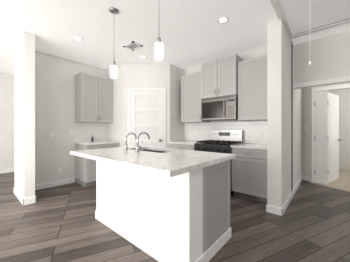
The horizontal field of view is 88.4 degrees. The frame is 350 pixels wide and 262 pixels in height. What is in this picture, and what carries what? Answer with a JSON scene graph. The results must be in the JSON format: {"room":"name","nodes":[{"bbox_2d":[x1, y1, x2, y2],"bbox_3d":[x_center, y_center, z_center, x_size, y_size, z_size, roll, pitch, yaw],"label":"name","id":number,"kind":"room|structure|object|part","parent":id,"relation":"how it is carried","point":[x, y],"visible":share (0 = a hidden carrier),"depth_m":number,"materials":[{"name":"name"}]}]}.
{"room":"kitchen","nodes":[
{"label":"kitchen","id":0,"kind":"room"},
{"bbox_2d":[0,72,13,169],"bbox_3d":[-4.450,-0.190,5.806,0.720,2.760,13.000,0,0,41],"label":"wall","id":1,"kind":"structure","parent":0,"point":[6,121],"depth_m":4.99,"materials":[{"name":"paint"}]},
{"bbox_2d":[0,168,13,173],"bbox_3d":[-5.567,1.137,3.944,0.014,0.105,8.720,0,0,41],"label":"baseboard","id":2,"kind":"structure","parent":1,"relation":"attached to","point":[4,170],"depth_m":4.98,"materials":[{"name":"white wood"}]},
{"bbox_2d":[16,31,34,198],"bbox_3d":[-2.618,-0.190,3.136,0.740,2.760,0.140,0,0,41],"label":"wall","id":3,"kind":"structure","parent":0,"point":[25,124],"depth_m":2.92,"materials":[{"name":"paint"}]},
{"bbox_2d":[13,187,24,205],"bbox_3d":[-2.709,1.137,3.112,0.874,0.105,0.014,0,0,41],"label":"baseboard","id":4,"kind":"structure","parent":3,"relation":"attached to","point":[20,198],"depth_m":3.01,"materials":[{"name":"white wood"}]},
{"bbox_2d":[30,196,35,202],"bbox_3d":[-2.551,1.137,3.180,0.724,0.105,0.014,0,0,41],"label":"baseboard","id":5,"kind":"structure","parent":3,"relation":"attached to","point":[33,199],"depth_m":2.92,"materials":[{"name":"white wood"}]},
{"bbox_2d":[14,45,105,188],"bbox_3d":[-1.934,-0.190,4.591,0.120,2.760,3.240,0,0,41],"label":"wall","id":6,"kind":"structure","parent":0,"point":[55,94],"depth_m":3.79,"materials":[{"name":"paint"}]},
{"bbox_2d":[35,178,74,189],"bbox_3d":[-2.561,1.137,3.759,0.014,0.105,0.880,0,0,41],"label":"baseboard","id":7,"kind":"structure","parent":6,"relation":"attached to","point":[62,182],"depth_m":3.78,"materials":[{"name":"white wood"}]},
{"bbox_2d":[74,122,105,141],"bbox_3d":[-2.036,0.045,4.374,0.008,0.450,0.777,0,0,41],"label":"backsplash","id":8,"kind":"structure","parent":6,"relation":"attached to","point":[84,131],"depth_m":4.32,"materials":[{"name":"tile"}]},
{"bbox_2d":[75,72,112,122],"bbox_3d":[-1.893,-0.715,4.265,0.363,1.070,0.757,0,0,41],"label":"upper cabinet","id":9,"kind":"object","parent":6,"relation":"attached to","point":[93,98],"visible":1,"depth_m":4.09,"materials":[{"name":"grey wood"}]},
{"bbox_2d":[106,62,184,147],"bbox_3d":[-0.763,-0.190,4.679,1.540,2.760,1.340,0,0,41],"label":"wall","id":10,"kind":"structure","parent":0,"point":[146,97],"depth_m":4.21,"materials":[{"name":"paint"}]},
{"bbox_3d":[-0.656,0.109,4.198,0.725,2.162,0.725,0,0,41],"label":"door pantry casing trim","id":11,"kind":"part","parent":10,"relation":"part of","materials":[{"name":"white wood"}]},
{"bbox_3d":[-0.656,0.138,4.197,0.544,2.089,0.544,0,0,41],"label":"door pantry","id":12,"kind":"part","parent":10,"relation":"part of","materials":[{"name":"white wood"}]},
{"bbox_2d":[0,172,349,261],"bbox_3d":[-0.538,1.220,2.441,11.200,0.060,13.000,0,0,41],"label":"floor","id":13,"kind":"structure","parent":0,"point":[60,223],"depth_m":2.13,"materials":[{"name":"brown wood"}]},
{"bbox_2d":[75,140,119,186],"bbox_3d":[-1.784,0.730,4.170,0.653,0.920,0.757,0,0,41],"label":"base cabinet","id":14,"kind":"object","parent":13,"relation":"on","point":[85,172],"visible":0.4,"depth_m":3.84,"materials":[{"name":"grey wood"}]},
{"bbox_2d":[75,140,119,145],"bbox_3d":[-1.787,0.290,4.173,0.645,0.040,0.757,0,0,41],"label":"countertop","id":15,"kind":"structure","parent":14,"relation":"on","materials":[{"name":"white stone"}]},
{"bbox_2d":[95,160,230,261],"bbox_3d":[-0.207,0.750,2.236,1.578,0.880,0.848,0,0,41],"label":"kitchen island","id":16,"kind":"object","parent":13,"relation":"on","point":[159,204],"depth_m":1.71,"materials":[{"name":"paint"}]},
{"bbox_2d":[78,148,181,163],"bbox_3d":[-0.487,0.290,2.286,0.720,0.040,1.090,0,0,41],"label":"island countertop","id":17,"kind":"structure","parent":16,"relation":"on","point":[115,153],"depth_m":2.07,"materials":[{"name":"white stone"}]},
{"bbox_2d":[122,133,133,147],"bbox_3d":[-0.618,0.153,2.517,0.050,0.235,0.200,0,0,41],"label":"faucet","id":18,"kind":"object","parent":17,"relation":"on","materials":[{"name":"silver metal"}]},
{"bbox_2d":[134,132,149,151],"bbox_3d":[-0.394,0.147,2.341,0.130,0.246,0.235,0,0,41],"label":"faucet","id":19,"kind":"object","parent":17,"relation":"on","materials":[{"name":"silver metal"}]},
{"bbox_2d":[110,149,235,175],"bbox_3d":[0.055,0.290,1.819,0.710,0.040,1.090,0,0,41],"label":"island countertop","id":20,"kind":"structure","parent":16,"relation":"on","point":[160,163],"depth_m":1.59,"materials":[{"name":"white stone"}]},
{"bbox_2d":[142,148,161,151],"bbox_3d":[-0.308,0.410,2.494,0.744,0.224,0.404,0,0,41],"label":"sink","id":21,"kind":"object","parent":20,"relation":"in","point":[143,149],"depth_m":2.76,"materials":[{"name":"silver metal"}]},
{"bbox_2d":[168,140,198,149],"bbox_3d":[0.331,0.730,4.189,0.755,0.920,0.653,0,0,41],"label":"base cabinet","id":22,"kind":"object","parent":13,"relation":"on","point":[185,145],"visible":0.19,"depth_m":3.98,"materials":[{"name":"grey"}]},
{"bbox_2d":[168,140,198,145],"bbox_3d":[0.334,0.290,4.192,0.755,0.040,0.645,0,0,41],"label":"countertop","id":23,"kind":"structure","parent":22,"relation":"on","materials":[{"name":"white stone"}]},
{"bbox_2d":[194,130,242,194],"bbox_3d":[0.872,0.598,3.652,0.760,1.185,0.721,0,0,41],"label":"range","id":24,"kind":"object","parent":13,"relation":"on","point":[220,141],"visible":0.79,"depth_m":3.62,"materials":[{"name":"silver metal"}]},
{"bbox_2d":[231,143,266,202],"bbox_3d":[1.442,0.730,3.233,0.645,0.920,0.653,0,0,41],"label":"base cabinet","id":25,"kind":"object","parent":13,"relation":"on","point":[249,171],"visible":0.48,"depth_m":3.02,"materials":[{"name":"grey wood"}]},
{"bbox_2d":[231,143,266,150],"bbox_3d":[1.445,0.290,3.236,0.645,0.040,0.645,0,0,41],"label":"countertop","id":26,"kind":"structure","parent":25,"relation":"on","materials":[{"name":"white stone"}]},
{"bbox_2d":[312,169,349,192],"bbox_3d":[5.202,1.184,3.525,3.910,0.012,2.670,0,0,41],"label":"bedroom floor","id":27,"kind":"structure","parent":13,"relation":"on","point":[342,182],"depth_m":3.99,"materials":[{"name":"beige carpet"}]},
{"bbox_2d":[0,0,349,74],"bbox_3d":[-0.538,-1.600,2.441,11.200,0.060,13.000,0,0,41],"label":"ceiling","id":28,"kind":"structure","parent":0,"point":[192,33],"depth_m":2.81,"materials":[{"name":"paint"}]},
{"bbox_2d":[73,37,82,40],"bbox_3d":[-1.673,-1.567,3.106,0.153,0.006,0.153,0,0,41],"label":"recessed light","id":29,"kind":"object","parent":28,"relation":"in","point":[77,38],"visible":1,"depth_m":3.10,"materials":[{"name":"white"}]},
{"bbox_2d":[109,7,118,78],"bbox_3d":[-0.802,-1.127,2.365,0.124,0.885,0.124,0,0,41],"label":"pendant light","id":30,"kind":"object","parent":28,"relation":"hanging from","point":[113,66],"visible":1,"depth_m":2.33,"materials":[{"name":"white glass"}]},
{"bbox_2d":[123,41,142,50],"bbox_3d":[-0.785,-1.566,3.364,0.310,0.008,0.230,0,0,41],"label":"ceiling vent","id":31,"kind":"object","parent":28,"relation":"in","point":[132,45],"visible":0.98,"depth_m":3.37,"materials":[{"name":"white metal"}]},
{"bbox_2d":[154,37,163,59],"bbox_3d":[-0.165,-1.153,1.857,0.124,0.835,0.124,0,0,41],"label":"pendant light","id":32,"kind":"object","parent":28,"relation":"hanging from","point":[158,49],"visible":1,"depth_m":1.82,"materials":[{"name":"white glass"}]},
{"bbox_2d":[218,17,228,23],"bbox_3d":[0.685,-1.567,2.569,0.153,0.006,0.153,0,0,41],"label":"recessed light","id":33,"kind":"object","parent":28,"relation":"in","point":[221,20],"visible":1,"depth_m":2.56,"materials":[{"name":"white plastic"}]},
{"bbox_2d":[270,0,349,64],"bbox_3d":[1.783,-1.117,2.226,0.890,0.905,1.510,0,0,41],"label":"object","id":34,"kind":"structure","parent":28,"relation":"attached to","point":[305,17],"depth_m":2.43,"materials":[{"name":"white paint"}]},
{"bbox_2d":[185,47,291,143],"bbox_3d":[0.555,-0.190,4.502,4.010,2.760,0.130,0,0,41],"label":"wall","id":35,"kind":"structure","parent":0,"point":[251,129],"depth_m":3.78,"materials":[{"name":"tile"}]},
{"bbox_2d":[181,54,266,122],"bbox_3d":[0.990,-0.810,3.767,2.028,1.260,0.433,0,0,41],"label":"upper cabinet","id":36,"kind":"object","parent":35,"relation":"attached to","point":[245,81],"visible":0.83,"depth_m":3.47,"materials":[{"name":"grey wood"}]},
{"bbox_2d":[201,95,237,120],"bbox_3d":[0.968,-0.435,3.779,0.770,0.459,0.444,0,0,41],"label":"over-the-range microwave","id":37,"kind":"object","parent":36,"relation":"attached to","point":[223,108],"visible":0.98,"depth_m":3.60,"materials":[{"name":"grey metal"}]},
{"bbox_2d":[185,120,279,143],"bbox_3d":[1.077,0.044,3.974,2.170,0.444,0.009,0,0,41],"label":"backsplash","id":38,"kind":"structure","parent":35,"relation":"attached to","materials":[{"name":"tile"}]},
{"bbox_2d":[267,18,292,207],"bbox_3d":[2.221,-0.190,3.491,0.194,2.760,2.470,0,0,41],"label":"pillar","id":39,"kind":"structure","parent":0,"point":[278,116],"depth_m":2.59,"materials":[{"name":"paint"}]},
{"bbox_2d":[280,189,293,215],"bbox_3d":[1.835,1.137,2.904,0.014,0.105,1.104,0,0,41],"label":"baseboard","id":40,"kind":"structure","parent":39,"relation":"attached to","point":[282,210],"depth_m":2.72,"materials":[{"name":"white wood"}]},
{"bbox_2d":[302,87,311,182],"bbox_3d":[3.103,-0.190,4.619,0.120,2.760,1.082,0,0,-4],"label":"wall","id":41,"kind":"structure","parent":0,"point":[307,135],"depth_m":4.20,"materials":[{"name":"paint"}]},
{"bbox_2d":[293,31,349,193],"bbox_3d":[3.782,-0.190,2.027,4.110,2.760,0.135,0,0,41],"label":"wall","id":42,"kind":"structure","parent":0,"point":[328,57],"depth_m":3.14,"materials":[{"name":"paint"}]},
{"bbox_3d":[2.635,1.137,3.834,0.014,0.105,1.350,0,0,41],"label":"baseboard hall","id":43,"kind":"part","parent":42,"relation":"part of","materials":[{"name":"white wood"}]},
{"bbox_2d":[312,83,349,183],"bbox_3d":[4.617,-0.190,2.845,3.910,2.760,0.150,0,0,41],"label":"wall","id":44,"kind":"structure","parent":0,"point":[330,131],"depth_m":3.85,"materials":[{"name":"paint"}]},
{"bbox_3d":[3.699,0.170,4.222,0.236,2.020,0.770,0,0,41],"label":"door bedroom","id":45,"kind":"part","parent":44,"relation":"part of","materials":[{"name":"white wood"}]},
{"bbox_3d":[3.657,0.133,3.662,0.870,2.115,0.138,0,0,41],"label":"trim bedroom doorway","id":46,"kind":"part","parent":44,"relation":"part of","materials":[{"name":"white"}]}
]}

